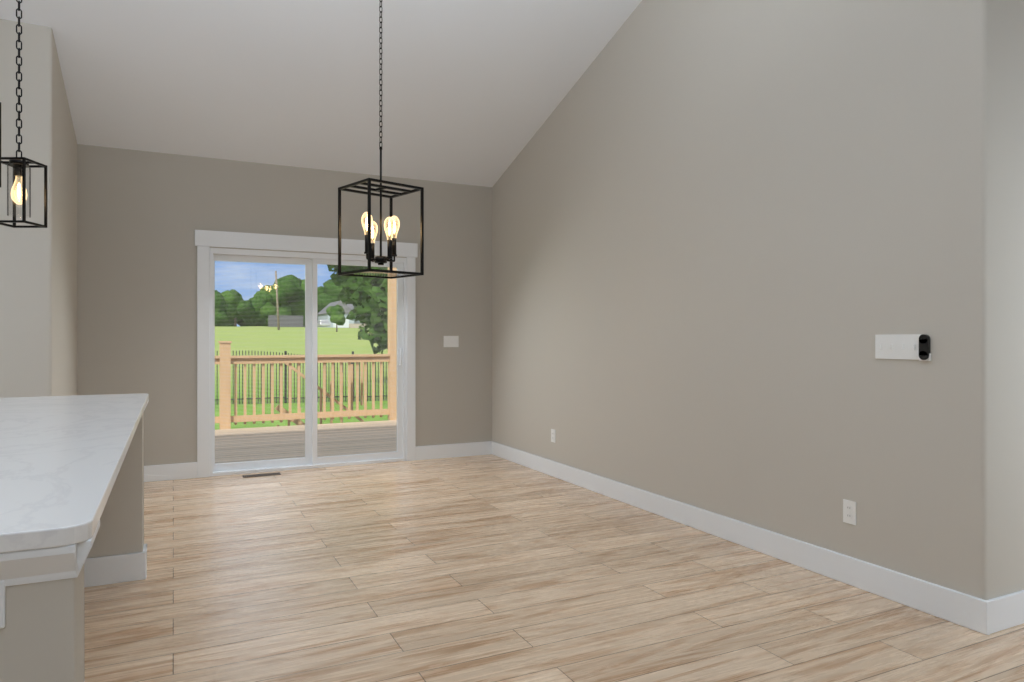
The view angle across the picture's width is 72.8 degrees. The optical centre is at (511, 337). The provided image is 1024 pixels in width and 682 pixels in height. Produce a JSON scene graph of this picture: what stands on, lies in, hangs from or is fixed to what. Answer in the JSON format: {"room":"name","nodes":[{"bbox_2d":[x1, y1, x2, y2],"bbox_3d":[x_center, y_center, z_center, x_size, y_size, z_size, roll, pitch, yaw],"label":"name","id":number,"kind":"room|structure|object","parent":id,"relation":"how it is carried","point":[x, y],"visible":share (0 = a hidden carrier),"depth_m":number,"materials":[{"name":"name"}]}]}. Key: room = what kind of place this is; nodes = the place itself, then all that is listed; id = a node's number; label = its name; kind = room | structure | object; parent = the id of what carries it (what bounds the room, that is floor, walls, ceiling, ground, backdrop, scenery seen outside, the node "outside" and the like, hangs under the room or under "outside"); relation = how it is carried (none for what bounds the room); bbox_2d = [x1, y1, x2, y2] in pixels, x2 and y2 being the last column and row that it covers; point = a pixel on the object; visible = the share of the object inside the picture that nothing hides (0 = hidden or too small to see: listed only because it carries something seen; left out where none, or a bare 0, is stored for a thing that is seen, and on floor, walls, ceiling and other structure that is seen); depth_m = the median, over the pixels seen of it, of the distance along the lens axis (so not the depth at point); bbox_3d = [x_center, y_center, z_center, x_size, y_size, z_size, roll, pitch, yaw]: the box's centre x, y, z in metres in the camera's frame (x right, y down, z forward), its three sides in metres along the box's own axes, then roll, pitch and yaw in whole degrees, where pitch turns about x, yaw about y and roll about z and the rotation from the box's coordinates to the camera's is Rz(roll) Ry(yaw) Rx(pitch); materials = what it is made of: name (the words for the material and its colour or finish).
{"room":"dining room","nodes":[
{"label":"dining room","id":0,"kind":"room"},
{"bbox_2d":[0,19,23,397],"bbox_3d":[-5.274,-0.460,3.550,4.633,3.403,0.150,0,0,-26],"label":"wall","id":1,"kind":"structure","parent":0,"point":[11,312],"depth_m":4.47,"materials":[{"name":"paint"}]},
{"bbox_2d":[24,23,76,396],"bbox_3d":[-3.386,-0.460,5.136,0.150,3.403,1.344,0,0,-26],"label":"wall","id":2,"kind":"structure","parent":0,"point":[50,305],"depth_m":4.56,"materials":[{"name":"paint"}]},
{"bbox_2d":[77,144,491,465],"bbox_3d":[-1.945,-0.245,6.669,4.084,2.973,0.150,0,0,-26],"label":"wall","id":3,"kind":"structure","parent":0,"point":[142,216],"depth_m":6.17,"materials":[{"name":"paint"}]},
{"bbox_2d":[144,462,196,481],"bbox_3d":[-3.193,1.171,5.966,0.891,0.140,0.020,0,0,-26],"label":"baseboard","id":4,"kind":"structure","parent":3,"relation":"attached to","point":[164,472],"depth_m":6.06,"materials":[{"name":"white wood"}]},
{"bbox_2d":[215,261,396,462],"bbox_3d":[-1.934,0.217,6.669,1.698,1.858,0.045,0,0,-26],"label":"door","id":5,"kind":"structure","parent":3,"relation":"in","point":[299,390],"depth_m":6.64,"materials":[{"name":"clear glass"}]},
{"bbox_2d":[195,230,417,477],"bbox_3d":[-1.915,0.142,6.661,2.056,2.202,0.162,0,0,-26],"label":"door frame","id":6,"kind":"structure","parent":3,"relation":"attached to","point":[310,262],"depth_m":6.64,"materials":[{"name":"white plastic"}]},
{"bbox_2d":[444,336,458,346],"bbox_3d":[-0.631,0.036,7.219,0.166,0.118,0.012,0,0,-26],"label":"switch plate","id":7,"kind":"object","parent":3,"relation":"attached to","point":[451,341],"visible":1,"depth_m":7.22,"materials":[{"name":"white plastic"}]},
{"bbox_2d":[416,441,491,459],"bbox_3d":[-0.601,1.171,7.230,0.843,0.140,0.020,0,0,-26],"label":"baseboard","id":8,"kind":"structure","parent":3,"relation":"attached to","point":[473,448],"depth_m":7.22,"materials":[{"name":"white wood"}]},
{"bbox_2d":[0,0,641,186],"bbox_3d":[-0.158,-2.796,1.465,12.300,2.465,11.072,0,0,-26],"label":"ceiling","id":9,"kind":"structure","parent":0,"point":[474,92],"depth_m":5.38,"materials":[{"name":"paint"}]},
{"bbox_2d":[0,102,0,187],"bbox_3d":[-1.751,-1.705,2.206,0.149,2.422,0.149,0,0,0],"label":"pendant light","id":10,"kind":"object","parent":9,"relation":"hanging from","point":[0,144],"visible":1,"depth_m":2.28,"materials":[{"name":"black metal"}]},
{"bbox_2d":[0,0,46,227],"bbox_3d":[-2.159,-1.556,3.042,0.149,2.124,0.149,0,0,0],"label":"pendant light","id":11,"kind":"object","parent":9,"relation":"hanging from","point":[19,165],"visible":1,"depth_m":3.04,"materials":[{"name":"black metal"}]},
{"bbox_2d":[338,0,423,278],"bbox_3d":[-0.789,-1.431,4.177,0.377,2.107,0.354,0,0,-43],"label":"chandelier","id":12,"kind":"object","parent":9,"relation":"hanging from","point":[369,252],"visible":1,"depth_m":4.17,"materials":[{"name":"black metal"}]},
{"bbox_2d":[84,454,1023,681],"bbox_3d":[-0.191,1.301,1.532,12.000,0.120,10.922,0,0,-26],"label":"floor","id":13,"kind":"structure","parent":0,"point":[486,568],"depth_m":3.30,"materials":[{"name":"brown wood"}]},
{"bbox_2d":[0,397,148,681],"bbox_3d":[-1.818,0.785,2.174,1.124,0.918,2.928,0,0,-26],"label":"kitchen island","id":14,"kind":"object","parent":13,"relation":"on","point":[43,583],"depth_m":1.11,"materials":[{"name":"beige paint"}]},
{"bbox_2d":[0,393,147,544],"bbox_3d":[-1.823,0.311,2.167,1.142,0.030,2.929,0,0,-26],"label":"island countertop","id":15,"kind":"structure","parent":14,"relation":"on","point":[60,457],"depth_m":1.71,"materials":[{"name":"white stone"}]},
{"bbox_2d":[242,472,280,477],"bbox_3d":[-2.263,1.239,6.281,0.320,0.004,0.105,0,0,-26],"label":"floor vent","id":16,"kind":"object","parent":13,"relation":"in","point":[259,475],"visible":0.86,"depth_m":6.26,"materials":[{"name":"brown metal"}]},
{"bbox_2d":[492,0,1005,599],"bbox_3d":[0.956,-1.048,5.208,0.150,4.579,5.020,0,0,-26],"label":"wall","id":17,"kind":"structure","parent":0,"point":[732,240],"depth_m":3.90,"materials":[{"name":"paint"}]},
{"bbox_2d":[551,429,554,442],"bbox_3d":[0.368,0.877,6.230,0.009,0.116,0.072,0,0,-26],"label":"electrical outlet","id":18,"kind":"object","parent":17,"relation":"attached to","point":[552,435],"visible":1,"depth_m":6.23,"materials":[{"name":"white plastic"}]},
{"bbox_2d":[492,441,999,634],"bbox_3d":[0.887,1.171,5.164,0.020,0.140,5.040,0,0,-26],"label":"baseboard","id":19,"kind":"structure","parent":17,"relation":"attached to","point":[992,615],"depth_m":3.76,"materials":[{"name":"white wood"}]},
{"bbox_2d":[843,499,855,524],"bbox_3d":[1.700,0.877,3.499,0.009,0.116,0.072,0,0,-26],"label":"electrical outlet","id":20,"kind":"object","parent":17,"relation":"attached to","point":[849,511],"visible":1,"depth_m":3.49,"materials":[{"name":"white plastic"}]},
{"bbox_2d":[875,334,930,360],"bbox_3d":[1.823,0.043,3.235,0.020,0.119,0.271,0,0,-26],"label":"switch plate","id":21,"kind":"object","parent":17,"relation":"attached to","point":[907,346],"visible":1,"depth_m":3.22,"materials":[{"name":"white plastic"}]},
{"bbox_2d":[1006,0,1023,594],"bbox_3d":[3.566,-1.048,3.772,3.283,4.579,0.150,0,0,-26],"label":"wall","id":22,"kind":"structure","parent":0,"point":[1014,295],"depth_m":3.01,"materials":[{"name":"paint"}]},
{"bbox_2d":[1000,590,1023,630],"bbox_3d":[3.542,1.171,3.666,3.420,0.140,0.020,0,0,-26],"label":"baseboard","id":23,"kind":"structure","parent":22,"relation":"attached to","point":[1012,604],"depth_m":2.98,"materials":[{"name":"white wood"}]},
{"label":"outside","id":24,"kind":"structure","parent":0,"visible":0},
{"bbox_2d":[215,326,387,429],"bbox_3d":[-83.656,-0.619,296.984,410.000,5.720,592.800,0,0,-26],"label":"ground","id":25,"kind":"structure","parent":24,"point":[262,330],"depth_m":35.62,"materials":[{"name":"green plant"}]},
{"bbox_2d":[275,271,279,329],"bbox_3d":[-32.096,-4.986,95.049,0.666,8.357,0.320,0,0,-26],"label":"utility pole","id":26,"kind":"object","parent":25,"relation":"on","point":[277,300],"depth_m":94.93,"materials":[{"name":"brown"}]},
{"bbox_2d":[268,315,302,326],"bbox_3d":[-39.100,-2.918,120.088,5.800,2.000,0.150,0,0,-26],"label":"building","id":27,"kind":"structure","parent":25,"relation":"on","point":[274,324],"depth_m":119.99,"materials":[{"name":"grey"}]},
{"bbox_2d":[215,351,386,404],"bbox_3d":[-6.742,1.151,20.633,8.031,1.679,0.060,0,0,-26],"label":"fence","id":28,"kind":"object","parent":25,"relation":"on","point":[285,386],"depth_m":20.74,"materials":[{"name":"black"}]},
{"bbox_2d":[215,265,387,353],"bbox_3d":[-7.518,-7.270,156.472,178.696,19.077,249.917,0,0,-26],"label":"trees","id":29,"kind":"object","parent":25,"relation":"on","point":[265,312],"depth_m":136.66,"materials":[{"name":"green plant"}]},
{"bbox_2d":[215,268,396,463],"bbox_3d":[-2.369,0.541,8.962,6.800,4.600,4.283,0,0,-26],"label":"deck","id":30,"kind":"object","parent":25,"relation":"on","point":[288,360],"depth_m":9.98,"materials":[{"name":"brown wood"}]},
{"bbox_2d":[317,320,330,326],"bbox_3d":[-35.842,-2.843,131.885,2.000,1.250,4.500,0,0,-26],"label":"car","id":31,"kind":"object","parent":25,"relation":"on","point":[322,324],"depth_m":130.05,"materials":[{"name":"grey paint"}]},
{"bbox_2d":[317,301,360,326],"bbox_3d":[-35.447,-5.392,167.459,20.900,6.400,12.900,0,0,-26],"label":"house","id":32,"kind":"structure","parent":25,"relation":"on","point":[326,315],"depth_m":159.66,"materials":[{"name":"grey"}]},
{"bbox_2d":[349,324,364,327],"bbox_3d":[-25.636,-1.990,121.454,5.600,1.000,0.800,0,0,-26],"label":"stone terrace","id":33,"kind":"object","parent":25,"relation":"on","point":[357,325],"depth_m":120.37,"materials":[{"name":"beige stone"}]}
]}

